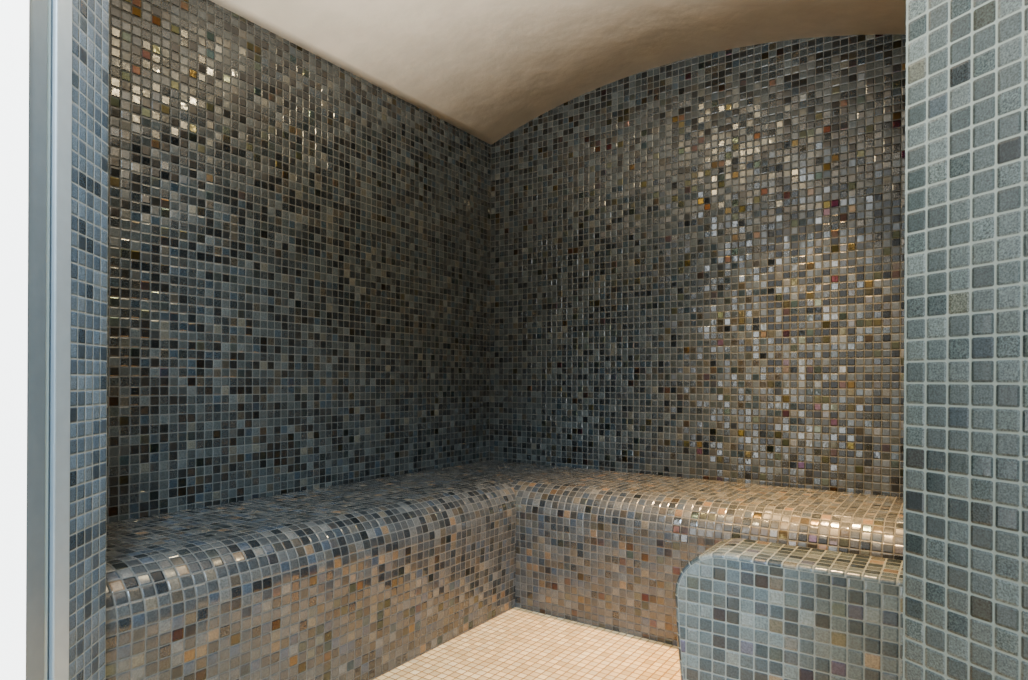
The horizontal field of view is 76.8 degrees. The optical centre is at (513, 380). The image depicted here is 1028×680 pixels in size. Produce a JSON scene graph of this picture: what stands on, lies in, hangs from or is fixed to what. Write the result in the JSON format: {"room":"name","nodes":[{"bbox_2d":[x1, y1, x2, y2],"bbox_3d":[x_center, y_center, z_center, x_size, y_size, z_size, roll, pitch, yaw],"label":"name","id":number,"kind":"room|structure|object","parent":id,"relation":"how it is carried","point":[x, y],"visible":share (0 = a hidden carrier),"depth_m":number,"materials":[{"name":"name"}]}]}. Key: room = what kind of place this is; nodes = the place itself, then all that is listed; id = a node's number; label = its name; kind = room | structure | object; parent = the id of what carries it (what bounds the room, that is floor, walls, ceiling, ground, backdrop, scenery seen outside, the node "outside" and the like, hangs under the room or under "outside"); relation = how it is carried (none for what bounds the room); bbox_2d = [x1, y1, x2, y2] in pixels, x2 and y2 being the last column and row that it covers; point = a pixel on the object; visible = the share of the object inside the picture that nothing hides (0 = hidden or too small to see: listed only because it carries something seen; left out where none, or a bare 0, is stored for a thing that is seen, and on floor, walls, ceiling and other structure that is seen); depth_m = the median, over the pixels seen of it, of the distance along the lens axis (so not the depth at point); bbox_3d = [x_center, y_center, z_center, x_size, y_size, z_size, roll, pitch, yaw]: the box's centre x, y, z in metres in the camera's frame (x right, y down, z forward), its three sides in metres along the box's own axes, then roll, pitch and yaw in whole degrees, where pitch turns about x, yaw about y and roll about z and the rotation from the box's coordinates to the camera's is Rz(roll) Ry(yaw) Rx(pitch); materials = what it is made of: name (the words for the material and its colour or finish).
{"room":"spa","nodes":[
{"label":"spa","id":0,"kind":"room"},
{"bbox_2d":[0,0,28,679],"bbox_3d":[-0.746,-0.219,0.772,0.106,2.050,0.305,0,0,0],"label":"wall","id":1,"kind":"structure","parent":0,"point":[14,14],"depth_m":0.90,"materials":[{"name":"white paint"}]},
{"bbox_2d":[69,0,108,679],"bbox_3d":[-0.951,-0.145,1.211,0.621,1.900,0.158,0,0,34],"label":"wall","id":2,"kind":"structure","parent":0,"point":[90,18],"depth_m":1.08,"materials":[{"name":"tile"}]},
{"bbox_2d":[106,0,490,522],"bbox_3d":[-0.722,-0.144,2.207,0.120,1.900,2.238,0,0,34],"label":"wall","id":3,"kind":"structure","parent":0,"point":[299,249],"depth_m":2.05,"materials":[{"name":"tile"}]},
{"bbox_2d":[372,607,680,679],"bbox_3d":[-0.154,0.849,0.669,4.200,0.080,4.138,0,0,34],"label":"floor","id":4,"kind":"structure","parent":0,"point":[517,643],"depth_m":1.92,"materials":[{"name":"tile"}]},
{"bbox_2d":[26,0,47,679],"bbox_3d":[-0.748,-0.219,0.949,0.101,2.050,0.042,0,0,0],"label":"door frame","id":5,"kind":"object","parent":4,"relation":"on","point":[38,9],"visible":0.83,"depth_m":0.95,"materials":[{"name":"metal"}]},
{"bbox_2d":[44,0,50,679],"bbox_3d":[-0.750,-0.219,0.976,0.098,2.050,0.011,0,0,0],"label":"glass panel edge","id":6,"kind":"object","parent":4,"relation":"on","point":[49,1],"visible":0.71,"depth_m":0.98,"materials":[{"name":"grey glass"}]},
{"bbox_2d":[49,0,71,679],"bbox_3d":[-0.749,-0.219,1.008,0.100,2.050,0.036,0,0,0],"label":"door frame","id":7,"kind":"object","parent":4,"relation":"on","point":[61,9],"visible":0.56,"depth_m":1.00,"materials":[{"name":"metal"}]},
{"bbox_2d":[47,0,52,679],"bbox_3d":[-0.752,-0.219,0.986,0.094,2.050,0.009,0,0,0],"label":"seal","id":8,"kind":"object","parent":7,"relation":"attached to","point":[51,0],"visible":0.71,"depth_m":0.99,"materials":[{"name":"grey rubber"}]},
{"bbox_2d":[106,460,902,679],"bbox_3d":[0.073,0.588,1.748,1.716,0.445,1.857,0,0,34],"label":"tiled bench","id":9,"kind":"object","parent":4,"relation":"on","point":[360,580],"visible":0.6,"depth_m":1.85,"materials":[{"name":"tile"}]},
{"bbox_2d":[675,538,902,679],"bbox_3d":[0.583,0.590,1.370,0.449,0.447,0.165,0,0,34],"label":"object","id":10,"kind":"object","parent":4,"relation":"on","point":[746,609],"depth_m":1.31,"materials":[{"name":"tile"}]},
{"bbox_2d":[210,0,905,144],"bbox_3d":[0.044,-1.212,1.690,1.718,0.245,2.238,0,0,34],"label":"ceiling","id":11,"kind":"structure","parent":0,"point":[486,69],"depth_m":2.24,"materials":[{"name":"paint"}]},
{"bbox_2d":[489,34,905,496],"bbox_3d":[0.634,-0.209,2.566,1.718,2.045,0.120,0,0,34],"label":"wall","id":12,"kind":"structure","parent":0,"point":[697,268],"depth_m":2.42,"materials":[{"name":"tile"}]},
{"bbox_2d":[902,0,1027,679],"bbox_3d":[0.869,-0.235,0.616,0.863,2.100,0.325,0,0,34],"label":"wall","id":13,"kind":"structure","parent":0,"point":[965,468],"depth_m":0.84,"materials":[{"name":"tile"}]}
]}

